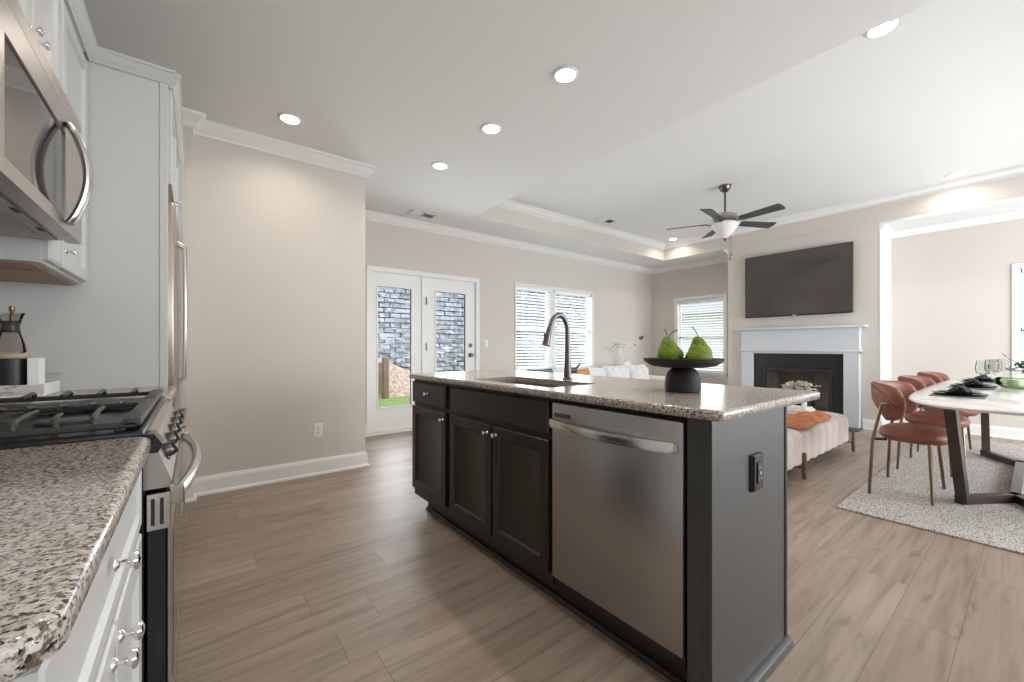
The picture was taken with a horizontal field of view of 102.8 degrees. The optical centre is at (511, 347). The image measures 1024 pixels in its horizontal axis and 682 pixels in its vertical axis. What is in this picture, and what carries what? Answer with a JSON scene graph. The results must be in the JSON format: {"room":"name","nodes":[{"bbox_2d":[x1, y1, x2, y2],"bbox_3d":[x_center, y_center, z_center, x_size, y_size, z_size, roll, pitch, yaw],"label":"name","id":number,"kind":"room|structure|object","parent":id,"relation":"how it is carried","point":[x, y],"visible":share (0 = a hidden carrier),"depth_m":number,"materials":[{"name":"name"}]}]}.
{"room":"kitchen","nodes":[
{"label":"kitchen","id":0,"kind":"room"},
{"bbox_2d":[175,124,364,501],"bbox_3d":[-2.567,-0.385,3.634,2.080,2.950,1.490,0,0,-38],"label":"wall","id":1,"kind":"structure","parent":0,"point":[275,244],"depth_m":3.30,"materials":[{"name":"beige paint"}]},
{"bbox_2d":[185,426,369,502],"bbox_3d":[-1.758,1.022,3.898,0.930,0.135,2.186,0,0,7],"label":"baseboard","id":2,"kind":"structure","parent":1,"relation":"attached to","point":[229,481],"depth_m":3.29,"materials":[{"name":"white wood"}]},
{"bbox_2d":[313,423,322,436],"bbox_3d":[-1.666,0.710,3.510,0.072,0.116,0.009,0,0,-38],"label":"power outlet","id":3,"kind":"object","parent":1,"relation":"attached to","point":[318,427],"visible":1,"depth_m":3.51,"materials":[{"name":"white"}]},
{"bbox_2d":[173,104,727,273],"bbox_3d":[0.263,-1.612,3.750,5.145,0.095,11.128,0,0,18],"label":"trim","id":4,"kind":"structure","parent":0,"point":[196,120],"depth_m":3.67,"materials":[{"name":"white wood"}]},
{"bbox_2d":[365,220,651,425],"bbox_3d":[0.448,-0.385,6.828,6.600,2.950,0.140,0,0,-38],"label":"wall","id":5,"kind":"structure","parent":0,"point":[622,297],"depth_m":6.36,"materials":[{"name":"beige paint"}]},
{"bbox_2d":[371,272,420,432],"bbox_3d":[-1.496,0.058,5.279,0.670,2.005,0.055,0,0,-38],"label":"door","id":6,"kind":"structure","parent":5,"relation":"in","point":[388,418],"depth_m":5.25,"materials":[{"name":"white wood"}]},
{"bbox_2d":[366,265,479,436],"bbox_3d":[-1.167,0.040,5.550,1.650,2.100,0.160,0,0,-38],"label":"trim","id":7,"kind":"structure","parent":5,"relation":"attached to","point":[369,268],"depth_m":5.40,"materials":[{"name":"white wood"}]},
{"bbox_2d":[426,278,474,372],"bbox_3d":[-0.856,0.058,5.736,0.800,2.005,0.117,0,0,-38],"label":"door","id":8,"kind":"structure","parent":5,"relation":"in","point":[433,286],"depth_m":5.75,"materials":[{"name":"white"}]},
{"bbox_2d":[515,282,595,370],"bbox_3d":[0.752,-0.302,7.023,1.900,1.445,0.165,0,0,-38],"label":"window","id":9,"kind":"structure","parent":5,"relation":"in","point":[591,298],"depth_m":7.01,"materials":[{"name":"white"}]},
{"bbox_2d":[517,286,552,369],"bbox_3d":[0.378,-0.314,6.726,0.795,1.339,0.066,0,0,-38],"label":"window blind","id":10,"kind":"object","parent":9,"relation":"attached to","point":[523,288],"visible":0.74,"depth_m":6.71,"materials":[{"name":"white"}]},
{"bbox_2d":[553,290,590,367],"bbox_3d":[1.077,-0.314,7.278,0.925,1.339,0.050,0,0,-38],"label":"window blind","id":11,"kind":"object","parent":9,"relation":"attached to","point":[573,294],"visible":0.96,"depth_m":7.28,"materials":[{"name":"white"}]},
{"bbox_2d":[63,0,1023,268],"bbox_3d":[1.953,-1.646,3.192,8.400,0.088,7.450,0,0,-38],"label":"ceiling","id":12,"kind":"structure","parent":0,"point":[400,88],"depth_m":2.47,"materials":[{"name":"white paint"}]},
{"bbox_2d":[277,112,301,124],"bbox_3d":[-1.606,-1.653,2.956,0.160,0.012,0.160,0,0,-38],"label":"recessed light","id":13,"kind":"object","parent":12,"relation":"in","point":[290,118],"visible":1,"depth_m":2.95,"materials":[{"name":"white"}]},
{"bbox_2d":[406,210,436,218],"bbox_3d":[-1.120,-1.655,5.080,0.340,0.007,0.160,0,0,-38],"label":"ceiling vent","id":14,"kind":"object","parent":12,"relation":"in","point":[412,212],"visible":1,"depth_m":5.07,"materials":[{"name":"white"}]},
{"bbox_2d":[431,161,448,168],"bbox_3d":[-0.656,-1.653,3.719,0.160,0.012,0.160,0,0,-38],"label":"recessed light","id":15,"kind":"object","parent":12,"relation":"in","point":[438,164],"visible":1,"depth_m":3.71,"materials":[{"name":"white"}]},
{"bbox_2d":[481,122,501,133],"bbox_3d":[-0.157,-1.653,3.087,0.160,0.012,0.160,0,0,-38],"label":"recessed light","id":16,"kind":"object","parent":12,"relation":"in","point":[489,127],"visible":1,"depth_m":3.07,"materials":[{"name":"white"}]},
{"bbox_2d":[552,65,578,82],"bbox_3d":[0.323,-1.653,2.479,0.160,0.012,0.160,0,0,-38],"label":"recessed light","id":17,"kind":"object","parent":12,"relation":"in","point":[564,73],"visible":1,"depth_m":2.46,"materials":[{"name":"white paint"}]},
{"bbox_2d":[176,429,1023,681],"bbox_3d":[1.953,1.130,3.192,8.700,0.080,7.750,0,0,-38],"label":"floor","id":18,"kind":"structure","parent":0,"point":[346,575],"depth_m":1.78,"materials":[{"name":"brown wood"}]},
{"bbox_2d":[12,470,144,681],"bbox_3d":[-0.753,0.649,0.356,0.642,0.882,0.684,0,0,-38],"label":"base cabinet","id":19,"kind":"object","parent":18,"relation":"on","point":[104,642],"visible":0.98,"depth_m":0.52,"materials":[{"name":"white wood"}]},
{"bbox_2d":[0,437,150,681],"bbox_3d":[-0.756,0.191,0.349,0.629,0.030,0.722,0,0,-38],"label":"countertop","id":20,"kind":"structure","parent":19,"relation":"on","point":[62,506],"depth_m":0.39,"materials":[{"name":"beige stone"}]},
{"bbox_2d":[0,51,183,514],"bbox_3d":[-2.183,-0.075,2.193,0.636,2.330,1.249,0,0,-38],"label":"refrigerator surround","id":21,"kind":"object","parent":18,"relation":"on","point":[109,330],"visible":0.42,"depth_m":1.77,"materials":[{"name":"grey wood"}]},
{"bbox_2d":[0,387,201,681],"bbox_3d":[-1.179,0.601,0.964,0.711,0.938,0.762,0,0,-38],"label":"gas range","id":22,"kind":"object","parent":18,"relation":"on","point":[154,418],"visible":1,"depth_m":0.85,"materials":[{"name":"silver metal"}]},
{"bbox_2d":[0,396,164,449],"bbox_3d":[-1.218,0.176,0.935,0.614,0.017,0.760,0,0,-38],"label":"cooktop","id":23,"kind":"object","parent":22,"relation":"in","point":[154,419],"depth_m":0.90,"materials":[{"name":"black metal"}]},
{"bbox_2d":[168,202,187,427],"bbox_3d":[-2.095,0.193,2.105,0.664,1.755,0.915,0,0,-38],"label":"refrigerator","id":24,"kind":"object","parent":18,"relation":"on","point":[174,246],"visible":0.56,"depth_m":2.07,"materials":[{"name":"silver metal"}]},
{"bbox_2d":[412,379,793,681],"bbox_3d":[0.167,0.648,2.122,0.597,0.883,2.052,0,0,-38],"label":"base cabinet","id":25,"kind":"object","parent":18,"relation":"on","point":[482,458],"visible":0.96,"depth_m":1.48,"materials":[{"name":"black wood"}]},
{"bbox_2d":[409,370,819,421],"bbox_3d":[0.269,0.191,2.201,0.846,0.030,2.083,0,0,-38],"label":"countertop","id":26,"kind":"structure","parent":25,"relation":"on","point":[715,402],"depth_m":1.60,"materials":[{"name":"stone"}]},
{"bbox_2d":[542,312,580,379],"bbox_3d":[0.267,-0.008,2.231,0.260,0.367,0.060,0,0,-38],"label":"kitchen faucet","id":27,"kind":"object","parent":26,"relation":"on","point":[568,370],"visible":1,"depth_m":2.25,"materials":[{"name":"silver metal"}]},
{"bbox_2d":[643,358,724,392],"bbox_3d":[0.686,0.110,1.643,0.304,0.132,0.304,0,0,-38],"label":"pedestal bowl","id":28,"kind":"object","parent":26,"relation":"on","point":[682,377],"visible":0.98,"depth_m":1.58,"materials":[{"name":"black"}]},
{"bbox_2d":[657,330,683,358],"bbox_3d":[0.624,-0.002,1.624,0.101,0.138,0.102,0,0,-38],"label":"pear","id":29,"kind":"object","parent":28,"relation":"on","point":[668,349],"visible":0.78,"depth_m":1.59,"materials":[{"name":"green food"}]},
{"bbox_2d":[685,340,712,359],"bbox_3d":[0.716,0.019,1.577,0.100,0.095,0.101,0,0,-38],"label":"pear","id":30,"kind":"object","parent":28,"relation":"on","point":[696,352],"visible":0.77,"depth_m":1.55,"materials":[{"name":"green food"}]},
{"bbox_2d":[688,327,712,354],"bbox_3d":[0.764,-0.010,1.672,0.095,0.152,0.096,0,0,-38],"label":"pear","id":31,"kind":"object","parent":28,"relation":"on","point":[699,340],"visible":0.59,"depth_m":1.65,"materials":[{"name":"green food"}]},
{"bbox_2d":[549,401,686,669],"bbox_3d":[0.480,0.656,1.568,0.499,0.868,0.576,0,0,-38],"label":"dishwasher","id":32,"kind":"object","parent":25,"relation":"in","point":[619,477],"visible":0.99,"depth_m":1.40,"materials":[{"name":"silver metal"}]},
{"bbox_2d":[750,452,762,492],"bbox_3d":[0.804,0.408,1.337,0.080,0.120,0.018,0,0,-38],"label":"power outlet","id":33,"kind":"object","parent":25,"relation":"attached to","point":[756,460],"visible":1,"depth_m":1.32,"materials":[{"name":"black"}]},
{"bbox_2d":[757,461,761,483],"bbox_3d":[0.808,0.408,1.332,0.034,0.068,0.004,0,0,-38],"label":"receptacle","id":34,"kind":"object","parent":33,"relation":"attached to","point":[759,463],"depth_m":1.33,"materials":[{"name":"grey plastic"}]},
{"bbox_2d":[553,367,665,380],"bbox_3d":[1.370,0.707,6.190,3.035,0.764,0.900,0,0,-38],"label":"sofa","id":35,"kind":"object","parent":18,"relation":"on","point":[595,371],"visible":0.02,"depth_m":6.31,"materials":[{"name":"white fabric"}]},
{"bbox_2d":[527,368,553,372],"bbox_3d":[0.415,0.456,5.501,0.460,0.338,0.205,0,0,-38],"label":"throw pillow","id":36,"kind":"object","parent":35,"relation":"on","point":[550,370],"visible":0.12,"depth_m":5.51,"materials":[{"name":"grey fabric"}]},
{"bbox_2d":[572,368,589,374],"bbox_3d":[0.993,0.465,5.946,0.460,0.319,0.200,0,0,-38],"label":"throw pillow","id":37,"kind":"object","parent":35,"relation":"on","point":[585,371],"visible":0.23,"depth_m":5.94,"materials":[{"name":"brown fabric"}]},
{"bbox_2d":[589,368,605,375],"bbox_3d":[1.280,0.487,6.310,0.870,0.325,0.200,0,0,-38],"label":"cushion","id":38,"kind":"object","parent":35,"relation":"on","point":[595,371],"depth_m":6.22,"materials":[{"name":"white fabric"}]},
{"bbox_2d":[603,365,626,377],"bbox_3d":[1.639,0.456,6.451,0.500,0.338,0.205,0,0,-38],"label":"throw pillow","id":39,"kind":"object","parent":35,"relation":"on","point":[611,371],"visible":0.48,"depth_m":6.38,"materials":[{"name":"fabric"}]},
{"bbox_2d":[624,367,647,377],"bbox_3d":[1.976,0.487,6.849,0.870,0.325,0.200,0,0,-38],"label":"cushion","id":40,"kind":"object","parent":35,"relation":"on","point":[627,370],"depth_m":6.67,"materials":[{"name":"white fabric"}]},
{"bbox_2d":[626,364,649,378],"bbox_3d":[2.113,0.456,6.819,0.500,0.338,0.205,0,0,-38],"label":"throw pillow","id":41,"kind":"object","parent":35,"relation":"on","point":[636,371],"visible":0.65,"depth_m":6.73,"materials":[{"name":"fabric"}]},
{"bbox_2d":[734,324,867,427],"bbox_3d":[4.350,0.394,6.167,0.625,1.392,1.634,0,0,-38],"label":"fireplace","id":42,"kind":"object","parent":18,"relation":"on","point":[828,358],"visible":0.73,"depth_m":5.95,"materials":[{"name":"grey"}]},
{"bbox_2d":[734,324,867,334],"bbox_3d":[4.168,-0.248,6.026,0.164,0.107,1.634,0,0,-38],"label":"mantel shelf","id":43,"kind":"object","parent":42,"relation":"attached to","point":[834,329],"depth_m":5.87,"materials":[{"name":"grey"}]},
{"bbox_2d":[787,411,855,479],"bbox_3d":[2.194,0.880,3.591,2.990,0.396,0.676,0,0,-38],"label":"upholstered bench","id":44,"kind":"object","parent":18,"relation":"on","point":[803,445],"visible":0.28,"depth_m":3.56,"materials":[{"name":"beige fabric"}]},
{"bbox_2d":[787,409,814,411],"bbox_3d":[3.099,0.669,4.399,0.250,0.022,0.210,0,0,-38],"label":"book","id":45,"kind":"object","parent":44,"relation":"on","point":[794,410],"visible":0.36,"depth_m":4.33,"materials":[{"name":"white paper"}]},
{"bbox_2d":[787,405,812,410],"bbox_3d":[3.097,0.648,4.394,0.220,0.020,0.175,0,0,-38],"label":"book","id":46,"kind":"object","parent":45,"relation":"on","point":[797,407],"visible":0.9,"depth_m":4.34,"materials":[{"name":"white paper"}]},
{"bbox_2d":[781,381,817,406],"bbox_3d":[3.106,0.494,4.396,0.363,0.286,0.178,0,0,36],"label":"flower vase","id":47,"kind":"object","parent":46,"relation":"on","point":[789,383],"visible":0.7,"depth_m":4.38,"materials":[{"name":"white paint"}]},
{"bbox_2d":[787,411,831,428],"bbox_3d":[2.656,0.636,3.837,1.079,0.086,0.440,0,0,-38],"label":"throw blanket","id":48,"kind":"object","parent":44,"relation":"on","point":[804,419],"visible":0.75,"depth_m":3.70,"materials":[{"name":"orange fabric"}]},
{"bbox_2d":[848,427,862,431],"bbox_3d":[4.079,1.081,5.956,0.308,0.014,1.550,0,0,-38],"label":"hearth","id":49,"kind":"object","parent":18,"relation":"on","point":[849,428],"visible":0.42,"depth_m":5.35,"materials":[{"name":"black stone"}]},
{"bbox_2d":[836,438,1023,554],"bbox_3d":[4.347,1.084,3.117,3.810,0.012,2.095,0,0,-38],"label":"area rug","id":50,"kind":"object","parent":18,"relation":"on","point":[904,498],"visible":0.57,"depth_m":2.88,"materials":[{"name":"carpet"}]},
{"bbox_2d":[868,380,947,505],"bbox_3d":[2.993,0.671,3.059,0.623,0.817,0.454,0,0,-38],"label":"dining chair","id":51,"kind":"object","parent":50,"relation":"on","point":[891,399],"visible":0.97,"depth_m":2.99,"materials":[{"name":"leather"}]},
{"bbox_2d":[896,375,970,477],"bbox_3d":[3.775,0.671,3.666,0.623,0.817,0.454,0,0,-38],"label":"dining chair","id":52,"kind":"object","parent":50,"relation":"on","point":[933,418],"visible":0.4,"depth_m":3.60,"materials":[{"name":"leather"}]},
{"bbox_2d":[916,371,979,457],"bbox_3d":[4.557,0.671,4.273,0.623,0.817,0.454,0,0,-38],"label":"dining chair","id":53,"kind":"object","parent":50,"relation":"on","point":[937,377],"visible":0.3,"depth_m":4.22,"materials":[{"name":"leather"}]},
{"bbox_2d":[908,378,1023,506],"bbox_3d":[4.047,0.709,3.267,3.490,0.738,0.990,0,0,-38],"label":"dining table","id":54,"kind":"object","parent":50,"relation":"on","point":[1005,401],"visible":0.83,"depth_m":2.77,"materials":[{"name":"stone"}]},
{"bbox_2d":[928,393,988,398],"bbox_3d":[3.162,0.338,2.890,0.380,0.003,0.260,0,0,-38],"label":"placemat","id":55,"kind":"object","parent":54,"relation":"on","point":[933,394],"visible":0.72,"depth_m":2.81,"materials":[{"name":"grey fabric"}]},
{"bbox_2d":[931,390,987,395],"bbox_3d":[3.162,0.324,2.890,0.274,0.025,0.274,0,0,-38],"label":"dinner plate","id":56,"kind":"object","parent":55,"relation":"on","point":[946,392],"visible":0.93,"depth_m":2.85,"materials":[{"name":"black"}]},
{"bbox_2d":[948,384,970,392],"bbox_3d":[3.162,0.288,2.890,0.290,0.044,0.110,0,0,-38],"label":"napkin","id":57,"kind":"object","parent":56,"relation":"on","point":[961,388],"visible":1,"depth_m":2.85,"materials":[{"name":"black fabric"}]},
{"bbox_2d":[947,385,996,389],"bbox_3d":[3.920,0.338,3.479,0.380,0.003,0.260,0,0,-38],"label":"placemat","id":58,"kind":"object","parent":54,"relation":"on","point":[951,386],"visible":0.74,"depth_m":3.36,"materials":[{"name":"grey fabric"}]},
{"bbox_2d":[949,383,996,387],"bbox_3d":[3.920,0.324,3.479,0.274,0.025,0.274,0,0,-38],"label":"dinner plate","id":59,"kind":"object","parent":58,"relation":"on","point":[955,384],"visible":0.8,"depth_m":3.42,"materials":[{"name":"black"}]},
{"bbox_2d":[963,378,982,384],"bbox_3d":[3.921,0.288,3.479,0.290,0.044,0.110,0,0,-38],"label":"napkin","id":60,"kind":"object","parent":59,"relation":"on","point":[975,381],"visible":0.99,"depth_m":3.43,"materials":[{"name":"black fabric"}]},
{"bbox_2d":[975,360,990,389],"bbox_3d":[3.797,0.222,3.295,0.084,0.236,0.084,0,0,-10],"label":"wine glass","id":61,"kind":"object","parent":54,"relation":"on","point":[976,360],"visible":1,"depth_m":3.29,"materials":[{"name":"glass"}]},
{"bbox_2d":[994,377,1023,388],"bbox_3d":[4.180,0.296,3.389,0.240,0.088,0.240,0,0,-38],"label":"glass bowl","id":62,"kind":"object","parent":54,"relation":"on","point":[1011,383],"visible":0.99,"depth_m":3.38,"materials":[{"name":"green glass"}]},
{"bbox_2d":[1007,379,1023,386],"bbox_3d":[4.180,0.300,3.389,0.094,0.064,0.094,0,0,-38],"label":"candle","id":63,"kind":"object","parent":62,"relation":"on","point":[1010,382],"depth_m":3.36,"materials":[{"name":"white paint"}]},
{"bbox_2d":[1002,353,1023,373],"bbox_3d":[3.987,0.189,3.103,0.401,0.302,0.291,0,0,5],"label":"vase","id":64,"kind":"object","parent":54,"relation":"on","point":[1021,363],"visible":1,"depth_m":3.14,"materials":[{"name":"green glass"}]},
{"bbox_3d":[4.687,0.338,4.074,0.380,0.003,0.260,0,0,-38],"label":"placemat","id":65,"kind":"object","parent":54,"relation":"on","visible":0},
{"bbox_2d":[963,378,1002,381],"bbox_3d":[4.687,0.324,4.074,0.274,0.025,0.274,0,0,-38],"label":"dinner plate","id":66,"kind":"object","parent":65,"relation":"on","point":[980,380],"visible":0.61,"depth_m":4.01,"materials":[{"name":"black"}]},
{"bbox_3d":[-1.621,0.649,1.473,0.642,0.882,0.565,0,0,-38],"label":"base cabinet","id":67,"kind":"object","parent":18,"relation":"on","visible":0},
{"bbox_2d":[0,386,175,404],"bbox_3d":[-1.627,0.191,1.471,0.629,0.030,0.574,0,0,-38],"label":"countertop","id":68,"kind":"structure","parent":67,"relation":"on","point":[168,391],"depth_m":1.60,"materials":[{"name":"stone"}]},
{"bbox_2d":[0,380,59,397],"bbox_3d":[-1.861,0.154,1.484,0.259,0.042,0.222,0,0,-38],"label":"serving tray","id":69,"kind":"object","parent":68,"relation":"on","point":[9,391],"visible":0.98,"depth_m":1.45,"materials":[{"name":"white paint"}]},
{"bbox_2d":[0,358,26,385],"bbox_3d":[-1.811,0.104,1.474,0.100,0.128,0.100,0,0,-38],"label":"canister","id":70,"kind":"object","parent":69,"relation":"on","point":[12,371],"visible":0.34,"depth_m":1.45,"materials":[{"name":"black"}]},
{"bbox_2d":[0,353,30,358],"bbox_3d":[-1.811,0.030,1.474,0.096,0.018,0.096,0,0,-38],"label":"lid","id":71,"kind":"object","parent":70,"relation":"on","point":[2,355],"visible":0.96,"depth_m":1.45,"materials":[{"name":"beige wood"}]},
{"bbox_2d":[0,306,26,352],"bbox_3d":[-1.811,-0.066,1.474,0.078,0.170,0.078,0,0,-38],"label":"coffee carafe","id":72,"kind":"object","parent":71,"relation":"on","point":[11,325],"visible":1,"depth_m":1.47,"materials":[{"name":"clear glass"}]},
{"bbox_2d":[27,358,44,384],"bbox_3d":[-1.747,0.103,1.500,0.031,0.130,0.068,0,0,-38],"label":"storage box","id":73,"kind":"object","parent":69,"relation":"on","point":[35,366],"visible":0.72,"depth_m":1.48,"materials":[{"name":"white paint"}]},
{"bbox_2d":[45,373,59,382],"bbox_3d":[-1.822,0.135,1.588,0.090,0.066,0.090,0,0,-38],"label":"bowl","id":74,"kind":"object","parent":69,"relation":"on","point":[49,377],"visible":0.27,"depth_m":1.58,"materials":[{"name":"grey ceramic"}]},
{"bbox_3d":[2.080,0.745,7.677,1.200,0.689,0.300,0,0,-38],"label":"console table","id":75,"kind":"object","parent":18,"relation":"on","visible":0},
{"bbox_2d":[605,336,643,366],"bbox_3d":[2.132,0.085,7.723,0.746,0.630,0.179,0,0,-4],"label":"vase","id":76,"kind":"object","parent":75,"relation":"on","point":[626,362],"visible":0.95,"depth_m":7.71,"materials":[{"name":"ceramic"}]},
{"bbox_2d":[475,0,1023,259],"bbox_3d":[2.736,-1.810,4.516,4.400,0.299,5.100,0,0,-38],"label":"wall","id":77,"kind":"structure","parent":0,"point":[1011,186],"depth_m":5.70,"materials":[{"name":"beige paint"}]},
{"bbox_2d":[497,164,1023,249],"bbox_3d":[2.736,-1.912,4.516,4.272,0.095,4.972,0,0,-38],"label":"trim","id":78,"kind":"structure","parent":77,"relation":"attached to","point":[1017,170],"depth_m":5.66,"materials":[{"name":"white wood"}]},
{"bbox_2d":[510,0,1023,242],"bbox_3d":[2.736,-1.985,4.516,4.400,0.050,5.100,0,0,-38],"label":"ceiling","id":79,"kind":"structure","parent":0,"point":[918,103],"depth_m":3.79,"materials":[{"name":"white paint"}]},
{"bbox_2d":[595,217,616,223],"bbox_3d":[1.447,-1.956,6.275,0.340,0.007,0.160,0,0,-38],"label":"ceiling vent","id":80,"kind":"object","parent":79,"relation":"in","point":[603,219],"visible":1,"depth_m":6.28,"materials":[{"name":"white"}]},
{"bbox_2d":[666,183,784,259],"bbox_3d":[2.574,-1.502,4.916,1.275,0.913,1.279,0,0,-38],"label":"ceiling fan","id":81,"kind":"object","parent":79,"relation":"hanging from","point":[725,224],"visible":1,"depth_m":4.86,"materials":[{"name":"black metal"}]},
{"bbox_2d":[864,18,898,37],"bbox_3d":[2.264,-1.953,2.506,0.160,0.012,0.160,0,0,-38],"label":"recessed light","id":82,"kind":"object","parent":79,"relation":"in","point":[887,27],"visible":0.8,"depth_m":2.51,"materials":[{"name":"white"}]},
{"bbox_2d":[944,172,964,177],"bbox_3d":[5.015,-1.953,4.630,0.160,0.012,0.160,0,0,-38],"label":"recessed light","id":83,"kind":"object","parent":79,"relation":"in","point":[955,174],"visible":1,"depth_m":4.62,"materials":[{"name":"white"}]},
{"bbox_2d":[652,218,1023,428],"bbox_3d":[5.326,-0.385,5.810,0.140,2.950,7.450,0,0,-38],"label":"wall","id":84,"kind":"structure","parent":0,"point":[951,289],"depth_m":5.32,"materials":[{"name":"beige paint"}]},
{"bbox_2d":[674,293,727,376],"bbox_3d":[3.651,-0.225,7.916,0.165,1.540,1.080,0,0,-38],"label":"window","id":85,"kind":"structure","parent":84,"relation":"in","point":[724,373],"depth_m":7.74,"materials":[{"name":"white"}]},
{"bbox_2d":[679,297,722,371],"bbox_3d":[3.647,-0.236,7.912,0.066,1.384,0.886,0,0,-38],"label":"window blind","id":86,"kind":"object","parent":85,"relation":"attached to","point":[721,298],"visible":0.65,"depth_m":7.83,"materials":[{"name":"white"}]},
{"bbox_2d":[863,418,1023,440],"bbox_3d":[6.117,1.022,4.139,0.660,0.135,3.840,0,0,-38],"label":"baseboard","id":87,"kind":"structure","parent":84,"relation":"attached to","point":[975,429],"depth_m":4.98,"materials":[{"name":"white"}]},
{"bbox_2d":[1012,263,1023,379],"bbox_3d":[6.315,-0.225,4.483,0.165,1.540,1.090,0,0,-38],"label":"window","id":88,"kind":"structure","parent":84,"relation":"in","point":[1017,288],"depth_m":4.84,"materials":[{"name":"white"}]},
{"bbox_2d":[1022,269,1023,379],"bbox_3d":[6.311,-0.236,4.479,0.066,1.384,0.896,0,0,-38],"label":"window blind","id":89,"kind":"object","parent":88,"relation":"attached to","point":[1022,269],"visible":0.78,"depth_m":4.83,"materials":[{"name":"white"}]},
{"bbox_2d":[728,194,1023,427],"bbox_3d":[5.350,-0.435,4.655,0.020,3.050,5.595,0,0,-38],"label":"wall","id":90,"kind":"structure","parent":0,"point":[865,236],"depth_m":5.61,"materials":[{"name":"beige paint"}]},
{"bbox_2d":[745,241,852,317],"bbox_3d":[4.195,-0.950,6.055,0.085,0.960,1.360,0,0,-38],"label":"television","id":91,"kind":"object","parent":90,"relation":"attached to","point":[816,280],"visible":1,"depth_m":5.96,"materials":[{"name":"black"}]},
{"bbox_2d":[879,210,1023,237],"bbox_3d":[6.179,-1.563,4.083,0.630,0.076,3.675,0,0,-38],"label":"trim","id":92,"kind":"structure","parent":90,"relation":"attached to","point":[884,228],"depth_m":5.24,"materials":[{"name":"white"}]},
{"bbox_3d":[4.472,-0.284,6.299,0.610,2.749,1.920,0,0,-38],"label":"wall","id":93,"kind":"structure","parent":0,"visible":0},
{"bbox_2d":[879,231,890,420],"bbox_3d":[5.055,-0.216,5.528,0.634,2.612,0.012,0,0,-38],"label":"trim","id":94,"kind":"structure","parent":93,"relation":"attached to","point":[884,240],"depth_m":5.46,"materials":[{"name":"white"}]},
{"bbox_3d":[-1.007,-0.385,0.041,0.140,2.950,6.100,0,0,-38],"label":"wall","id":95,"kind":"structure","parent":0,"visible":0},
{"bbox_2d":[0,235,60,269],"bbox_3d":[-1.611,-0.483,1.218,0.344,0.457,0.144,0,0,-38],"label":"upper cabinet","id":96,"kind":"object","parent":95,"relation":"attached to","point":[15,251],"visible":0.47,"depth_m":1.25,"materials":[{"name":"grey"}]},
{"bbox_2d":[17,0,61,86],"bbox_3d":[-1.347,-0.977,0.899,0.370,0.527,0.972,0,0,-38],"label":"upper cabinet","id":97,"kind":"object","parent":95,"relation":"attached to","point":[44,17],"visible":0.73,"depth_m":1.29,"materials":[{"name":"grey wood"}]},
{"bbox_2d":[0,0,92,244],"bbox_3d":[-1.282,-0.518,0.896,0.466,0.384,0.758,0,0,-38],"label":"microwave","id":98,"kind":"object","parent":97,"relation":"attached to","point":[43,149],"visible":1,"depth_m":0.96,"materials":[{"name":"silver metal"}]},
{"bbox_2d":[0,0,87,285],"bbox_3d":[-1.776,-0.748,1.452,0.370,0.985,0.420,0,0,-38],"label":"upper cabinet","id":99,"kind":"object","parent":95,"relation":"attached to","point":[73,269],"visible":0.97,"depth_m":1.54,"materials":[{"name":"grey wood"}]},
{"bbox_2d":[168,89,181,227],"bbox_3d":[-2.106,-0.995,2.096,0.639,0.490,0.950,0,0,-38],"label":"upper cabinet","id":100,"kind":"object","parent":95,"relation":"attached to","point":[172,144],"visible":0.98,"depth_m":2.07,"materials":[{"name":"grey"}]},
{"bbox_2d":[67,0,185,170],"bbox_3d":[-1.615,-1.234,1.752,0.300,0.058,2.649,0,0,-38],"label":"crown molding","id":101,"kind":"structure","parent":100,"relation":"attached to","point":[95,53],"depth_m":1.78,"materials":[{"name":"grey wood"}]},
{"label":"outside","id":102,"kind":"structure","parent":0,"visible":0},
{"bbox_3d":[-2.115,1.325,20.668,38.000,0.230,24.750,0,0,-38],"label":"lawn","id":103,"kind":"structure","parent":102,"visible":0},
{"bbox_2d":[517,331,526,366],"bbox_3d":[0.089,0.387,8.425,0.760,1.667,0.773,0,0,-15],"label":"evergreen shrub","id":104,"kind":"object","parent":103,"relation":"on","point":[517,331],"visible":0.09,"depth_m":8.39,"materials":[{"name":"green plant"}]},
{"bbox_2d":[564,338,582,364],"bbox_3d":[1.479,0.487,9.921,0.873,1.466,0.892,0,0,-38],"label":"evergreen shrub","id":105,"kind":"object","parent":103,"relation":"on","point":[571,338],"visible":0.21,"depth_m":9.87,"materials":[{"name":"green plant"}]},
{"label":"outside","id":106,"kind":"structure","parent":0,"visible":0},
{"bbox_3d":[17.653,1.335,8.161,22.100,0.210,19.250,0,0,-38],"label":"lawn","id":107,"kind":"structure","parent":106,"visible":0},
{"bbox_2d":[682,300,722,369],"bbox_3d":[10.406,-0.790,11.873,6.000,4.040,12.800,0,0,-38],"label":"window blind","id":108,"kind":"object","parent":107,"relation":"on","point":[714,300],"visible":0.02,"depth_m":13.14,"materials":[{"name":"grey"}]},
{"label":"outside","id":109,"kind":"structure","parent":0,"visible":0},
{"bbox_2d":[378,396,409,406],"bbox_3d":[-0.479,1.100,8.773,14.000,0.220,2.450,0,0,-38],"label":"lawn","id":110,"kind":"structure","parent":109,"point":[403,400],"depth_m":7.49,"materials":[{"name":"green plant"}]},
{"bbox_2d":[378,357,388,398],"bbox_3d":[-2.538,0.590,7.903,0.280,0.799,0.120,0,0,-38],"label":"fence post","id":111,"kind":"object","parent":110,"relation":"on","point":[383,367],"visible":0.76,"depth_m":7.90,"materials":[{"name":"brown wood"}]},
{"bbox_2d":[378,357,409,397],"bbox_3d":[-1.744,0.472,8.976,5.850,1.103,0.560,0,0,-38],"label":"bank","id":112,"kind":"object","parent":110,"relation":"on","point":[399,380],"visible":0.06,"depth_m":8.43,"materials":[{"name":"stone"}]},
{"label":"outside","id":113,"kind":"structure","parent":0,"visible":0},
{"bbox_2d":[378,287,585,371],"bbox_3d":[-2.074,-1.124,9.327,11.183,4.442,0.300,0,0,-38],"label":"wall","id":114,"kind":"structure","parent":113,"point":[393,303],"depth_m":9.60,"materials":[{"name":"brick"}]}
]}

